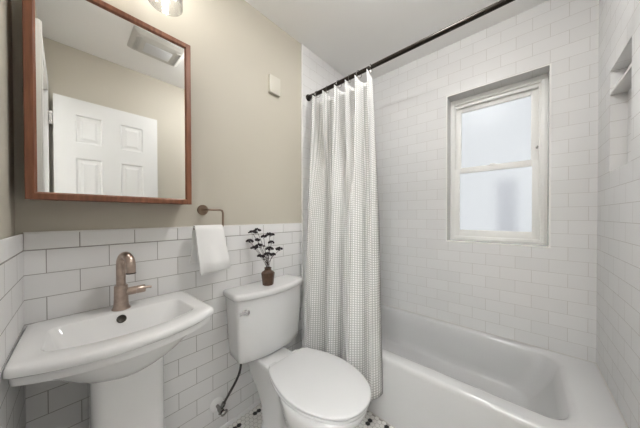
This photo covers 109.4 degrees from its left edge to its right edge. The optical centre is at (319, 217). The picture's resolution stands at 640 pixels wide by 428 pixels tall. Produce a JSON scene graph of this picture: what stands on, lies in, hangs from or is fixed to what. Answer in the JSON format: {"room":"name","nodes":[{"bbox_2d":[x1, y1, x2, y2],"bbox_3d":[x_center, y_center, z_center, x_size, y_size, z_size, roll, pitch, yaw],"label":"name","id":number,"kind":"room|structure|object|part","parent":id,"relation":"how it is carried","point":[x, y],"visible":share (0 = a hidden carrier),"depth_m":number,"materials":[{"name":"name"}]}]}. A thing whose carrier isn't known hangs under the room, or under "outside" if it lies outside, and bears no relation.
{"room":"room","nodes":[
{"label":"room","id":0,"kind":"room"},
{"bbox_2d":[0,0,25,427],"bbox_3d":[-0.444,-0.033,0.192,1.725,2.520,0.111,0,1,43],"label":"wall","id":1,"kind":"structure","parent":0,"point":[12,399],"depth_m":0.63,"materials":[{"name":"tile"}]},
{"bbox_2d":[0,234,22,264],"bbox_3d":[-0.698,0.083,0.482,0.760,0.058,0.012,0,1,43],"label":"trim","id":2,"kind":"structure","parent":1,"relation":"attached to","point":[10,247],"depth_m":0.61,"materials":[{"name":"white tile"}]},
{"bbox_2d":[22,0,191,204],"bbox_3d":[-0.772,-0.411,0.882,0.124,0.706,0.457,0,1,42],"label":"mirror","id":3,"kind":"object","parent":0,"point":[107,91],"visible":1,"depth_m":0.80,"materials":[{"name":"mirror"}]},
{"bbox_3d":[-0.878,-0.409,0.686,0.020,0.706,0.024,0,1,42],"label":"frame rail","id":4,"kind":"part","parent":3,"relation":"part of","materials":[{"name":"brown wood"}]},
{"bbox_3d":[-0.733,-0.070,0.851,0.020,0.024,0.457,0,1,42],"label":"frame rail","id":5,"kind":"part","parent":3,"relation":"part of","materials":[{"name":"brown wood"}]},
{"bbox_3d":[-0.735,-0.752,0.845,0.020,0.024,0.457,0,1,42],"label":"frame rail","id":6,"kind":"part","parent":3,"relation":"part of","materials":[{"name":"brown wood"}]},
{"bbox_3d":[-0.590,-0.413,1.009,0.020,0.706,0.024,0,1,42],"label":"frame rail","id":7,"kind":"part","parent":3,"relation":"part of","materials":[{"name":"brown wood"}]},
{"bbox_2d":[12,0,302,427],"bbox_3d":[-0.325,-0.045,1.545,0.100,2.520,2.261,0,1,42],"label":"wall","id":8,"kind":"structure","parent":0,"point":[246,138],"depth_m":1.17,"materials":[{"name":"beige paint"}]},
{"bbox_2d":[23,223,301,250],"bbox_3d":[-0.555,0.076,1.216,0.006,0.058,1.262,0,1,42],"label":"trim","id":9,"kind":"structure","parent":8,"relation":"attached to","point":[31,241],"depth_m":0.93,"materials":[{"name":"white tile"}]},
{"bbox_2d":[23,44,303,346],"bbox_3d":[-0.551,-0.061,1.217,0.010,2.440,1.271,0,1,42],"label":"trim","id":10,"kind":"structure","parent":8,"relation":"attached to","point":[301,44],"depth_m":1.68,"materials":[{"name":"white"}]},
{"bbox_2d":[148,0,182,16],"bbox_3d":[-0.732,-1.011,0.843,0.230,0.333,0.358,0,1,42],"label":"vanity light","id":11,"kind":"object","parent":8,"relation":"attached to","point":[180,4],"visible":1,"depth_m":0.94,"materials":[{"name":"white glass"}]},
{"bbox_2d":[193,205,223,229],"bbox_3d":[-0.572,-0.005,1.147,0.073,0.123,0.146,0,1,42],"label":"towel holder","id":12,"kind":"object","parent":8,"relation":"attached to","point":[202,209],"visible":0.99,"depth_m":1.16,"materials":[{"name":"brown metal"}]},
{"bbox_2d":[190,225,230,275],"bbox_3d":[-0.541,0.154,1.127,0.091,0.238,0.161,0,1,42],"label":"hand towel","id":13,"kind":"object","parent":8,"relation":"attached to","point":[209,247],"visible":1,"depth_m":1.10,"materials":[{"name":"white fabric"}]},
{"bbox_2d":[209,364,241,416],"bbox_3d":[-0.498,0.902,1.208,0.096,0.269,0.140,0,1,42],"label":"supply valve","id":14,"kind":"object","parent":8,"relation":"attached to","point":[217,404],"visible":0.96,"depth_m":1.20,"materials":[{"name":"grey metal"}]},
{"bbox_3d":[-0.494,1.006,1.170,0.024,0.030,0.039,0,1,42],"label":"valve handle","id":15,"kind":"part","parent":14,"relation":"part of","materials":[{"name":"silver metal"}]},
{"bbox_2d":[220,400,260,427],"bbox_3d":[-0.548,1.148,1.221,0.006,0.022,1.261,0,1,42],"label":"baseboard","id":16,"kind":"structure","parent":8,"relation":"attached to","point":[255,404],"depth_m":1.32,"materials":[{"name":"white tile"}]},
{"bbox_2d":[268,74,279,96],"bbox_3d":[-0.299,-0.866,1.486,0.022,0.113,0.085,0,1,42],"label":"wall plate","id":17,"kind":"object","parent":8,"relation":"attached to","point":[273,82],"visible":1,"depth_m":1.47,"materials":[{"name":"beige plastic"}]},
{"bbox_2d":[303,45,354,316],"bbox_3d":[0.117,-0.069,1.969,0.006,2.440,0.740,0,1,42],"label":"wall surround","id":18,"kind":"object","parent":8,"relation":"attached to","point":[317,74],"visible":0.29,"depth_m":1.73,"materials":[{"name":"tile"}]},
{"bbox_2d":[306,0,514,100],"bbox_3d":[0.477,-0.909,1.218,1.523,0.048,0.048,0,1,42],"label":"shower rod","id":19,"kind":"object","parent":18,"relation":"attached to","point":[500,3],"visible":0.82,"depth_m":1.17,"materials":[{"name":"black metal"}]},
{"bbox_3d":[-0.054,-0.902,1.693,0.014,0.054,0.047,0,1,42],"label":"curtain ring","id":20,"kind":"object","parent":19,"relation":"hanging from","visible":0},
{"bbox_2d":[303,70,382,401],"bbox_3d":[0.101,0.060,1.452,0.619,1.873,0.210,0,1,42],"label":"shower curtain","id":21,"kind":"object","parent":20,"relation":"hanging from","point":[342,319],"visible":0.94,"depth_m":1.44,"materials":[{"name":"fabric"}]},
{"bbox_2d":[226,403,393,427],"bbox_3d":[0.238,1.189,0.962,1.524,0.060,2.101,0,1,42],"label":"floor","id":22,"kind":"structure","parent":0,"point":[253,418],"depth_m":1.29,"materials":[{"name":"grey tile"}]},
{"bbox_2d":[2,252,213,427],"bbox_3d":[-0.665,0.645,0.790,0.396,1.033,0.488,0,1,42],"label":"pedestal sink","id":23,"kind":"object","parent":22,"relation":"on","point":[119,350],"visible":1,"depth_m":0.73,"materials":[{"name":"white ceramic"}]},
{"bbox_2d":[2,291,213,386],"bbox_3d":[-0.666,0.437,0.788,0.396,0.172,0.488,0,1,42],"label":"basin","id":24,"kind":"object","parent":23,"relation":"in","point":[111,346],"depth_m":0.71,"materials":[{"name":"white ceramic"}]},
{"bbox_2d":[111,252,151,311],"bbox_3d":[-0.726,0.239,0.884,0.108,0.222,0.125,0,1,42],"label":"faucet","id":25,"kind":"object","parent":23,"relation":"on","point":[125,262],"depth_m":0.86,"materials":[{"name":"brown"}]},
{"bbox_2d":[223,274,370,427],"bbox_3d":[-0.091,0.773,1.155,0.762,0.768,0.476,0,1,42],"label":"toilet","id":26,"kind":"object","parent":22,"relation":"on","point":[304,387],"visible":1,"depth_m":1.16,"materials":[{"name":"white ceramic"}]},
{"bbox_3d":[-0.385,0.487,1.155,0.026,0.040,0.065,0,1,42],"label":"flush lever","id":27,"kind":"part","parent":26,"relation":"part of","materials":[{"name":"silver metal"}]},
{"bbox_3d":[-0.300,0.406,1.337,0.205,0.036,0.476,0,1,42],"label":"tank lid","id":28,"kind":"part","parent":26,"relation":"part of","materials":[{"name":"white ceramic"}]},
{"bbox_3d":[-0.302,0.595,1.340,0.187,0.342,0.452,0,1,42],"label":"tank","id":29,"kind":"part","parent":26,"relation":"part of","materials":[{"name":"white ceramic"}]},
{"bbox_2d":[261,267,274,285],"bbox_3d":[-0.301,0.338,1.317,0.076,0.100,0.075,0,1,42],"label":"bud vase","id":30,"kind":"object","parent":26,"relation":"on","point":[267,275],"visible":0.98,"depth_m":1.29,"materials":[{"name":"brown ceramic"}]},
{"bbox_2d":[248,228,266,259],"bbox_3d":[-0.356,0.190,1.321,0.120,0.264,0.047,0,1,-21],"label":"dried flower","id":31,"kind":"object","parent":30,"relation":"in","point":[255,231],"visible":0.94,"depth_m":1.31,"materials":[{"name":"brown plant"}]},
{"bbox_2d":[246,238,268,267],"bbox_3d":[-0.365,0.220,1.321,0.131,0.205,0.042,0,1,-13],"label":"dried flower","id":32,"kind":"object","parent":30,"relation":"in","point":[258,239],"visible":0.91,"depth_m":1.31,"materials":[{"name":"brown plant"}]},
{"bbox_2d":[250,243,266,267],"bbox_3d":[-0.354,0.233,1.294,0.086,0.180,0.055,0,1,13],"label":"dried flower","id":33,"kind":"object","parent":30,"relation":"in","point":[256,246],"visible":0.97,"depth_m":1.29,"materials":[{"name":"brown plant"}]},
{"bbox_2d":[257,254,269,267],"bbox_3d":[-0.328,0.265,1.304,0.071,0.114,0.034,0,0,5],"label":"dried flower","id":34,"kind":"object","parent":30,"relation":"in","point":[258,255],"visible":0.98,"depth_m":1.29,"materials":[{"name":"brown plant"}]},
{"bbox_2d":[261,232,274,261],"bbox_3d":[-0.303,0.203,1.315,0.078,0.239,0.058,0,1,32],"label":"dried flower","id":35,"kind":"object","parent":30,"relation":"in","point":[270,234],"visible":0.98,"depth_m":1.31,"materials":[{"name":"brown plant"}]},
{"bbox_2d":[265,240,274,267],"bbox_3d":[-0.286,0.227,1.311,0.047,0.191,0.069,0,1,8],"label":"dried flower","id":36,"kind":"object","parent":30,"relation":"in","point":[270,241],"visible":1,"depth_m":1.30,"materials":[{"name":"brown plant"}]},
{"bbox_2d":[264,252,275,264],"bbox_3d":[-0.289,0.259,1.308,0.067,0.126,0.045,0,1,-33],"label":"dried flower","id":37,"kind":"object","parent":30,"relation":"in","point":[265,253],"visible":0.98,"depth_m":1.30,"materials":[{"name":"brown plant"}]},
{"bbox_3d":[-0.100,0.963,1.137,0.729,0.389,0.356,0,1,42],"label":"bowl","id":38,"kind":"part","parent":26,"relation":"part of","materials":[{"name":"white ceramic"}]},
{"bbox_3d":[0.000,0.759,1.046,0.474,0.013,0.358,0,1,42],"label":"seat","id":39,"kind":"part","parent":26,"relation":"part of","materials":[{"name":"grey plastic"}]},
{"bbox_3d":[0.001,0.740,1.045,0.478,0.016,0.362,0,1,42],"label":"lid","id":40,"kind":"part","parent":26,"relation":"part of","materials":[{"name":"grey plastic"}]},
{"bbox_2d":[367,303,628,427],"bbox_3d":[0.696,0.971,1.474,1.522,0.365,0.722,0,1,42],"label":"bathtub","id":41,"kind":"object","parent":22,"relation":"on","point":[437,373],"visible":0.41,"depth_m":1.25,"materials":[{"name":"white ceramic"}]},
{"bbox_2d":[245,0,548,84],"bbox_3d":[0.261,-1.321,0.974,1.724,0.080,2.211,0,1,42],"label":"ceiling","id":42,"kind":"structure","parent":0,"point":[350,36],"depth_m":1.51,"materials":[{"name":"white paint"}]},
{"bbox_2d":[372,0,598,361],"bbox_3d":[0.987,-0.050,1.795,1.724,2.520,0.160,0,1,42],"label":"wall","id":43,"kind":"structure","parent":0,"point":[546,298],"depth_m":1.50,"materials":[{"name":"tile"}]},
{"bbox_2d":[450,73,547,244],"bbox_3d":[1.245,-0.368,1.623,0.541,1.078,0.064,0,1,42],"label":"window","id":44,"kind":"structure","parent":43,"relation":"in","point":[499,152],"depth_m":1.60,"materials":[{"name":"white glass"}]},
{"bbox_3d":[1.255,-0.601,1.641,0.401,0.430,0.004,0,1,42],"label":"pane","id":45,"kind":"part","parent":44,"relation":"part of","materials":[{"name":"white glass"}]},
{"bbox_3d":[1.243,-0.124,1.630,0.416,0.440,0.004,0,1,42],"label":"pane","id":46,"kind":"part","parent":44,"relation":"part of","materials":[{"name":"white glass"}]},
{"bbox_3d":[1.244,-0.116,1.629,0.482,0.518,0.020,0,1,42],"label":"sash","id":47,"kind":"part","parent":44,"relation":"part of","materials":[{"name":"white glass"}]},
{"bbox_3d":[1.255,-0.597,1.641,0.471,0.501,0.016,0,1,42],"label":"sash","id":48,"kind":"part","parent":44,"relation":"part of","materials":[{"name":"white plastic"}]},
{"bbox_2d":[446,63,551,247],"bbox_3d":[1.163,-0.367,1.531,0.557,1.094,0.008,0,1,42],"label":"trim","id":49,"kind":"structure","parent":43,"relation":"attached to","point":[550,64],"depth_m":1.38,"materials":[{"name":"white"}]},
{"bbox_2d":[596,0,639,427],"bbox_3d":[1.300,-0.043,0.926,0.100,2.520,0.760,0,1,42],"label":"wall surround","id":50,"kind":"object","parent":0,"point":[618,206],"visible":1,"depth_m":0.98,"materials":[{"name":"tile"}]},
{"bbox_2d":[610,63,631,94],"bbox_3d":[1.280,-0.576,0.937,0.050,0.011,0.279,0,1,42],"label":"shelf","id":51,"kind":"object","parent":50,"relation":"attached to","point":[624,84],"depth_m":0.97,"materials":[{"name":"white tile"}]}
]}

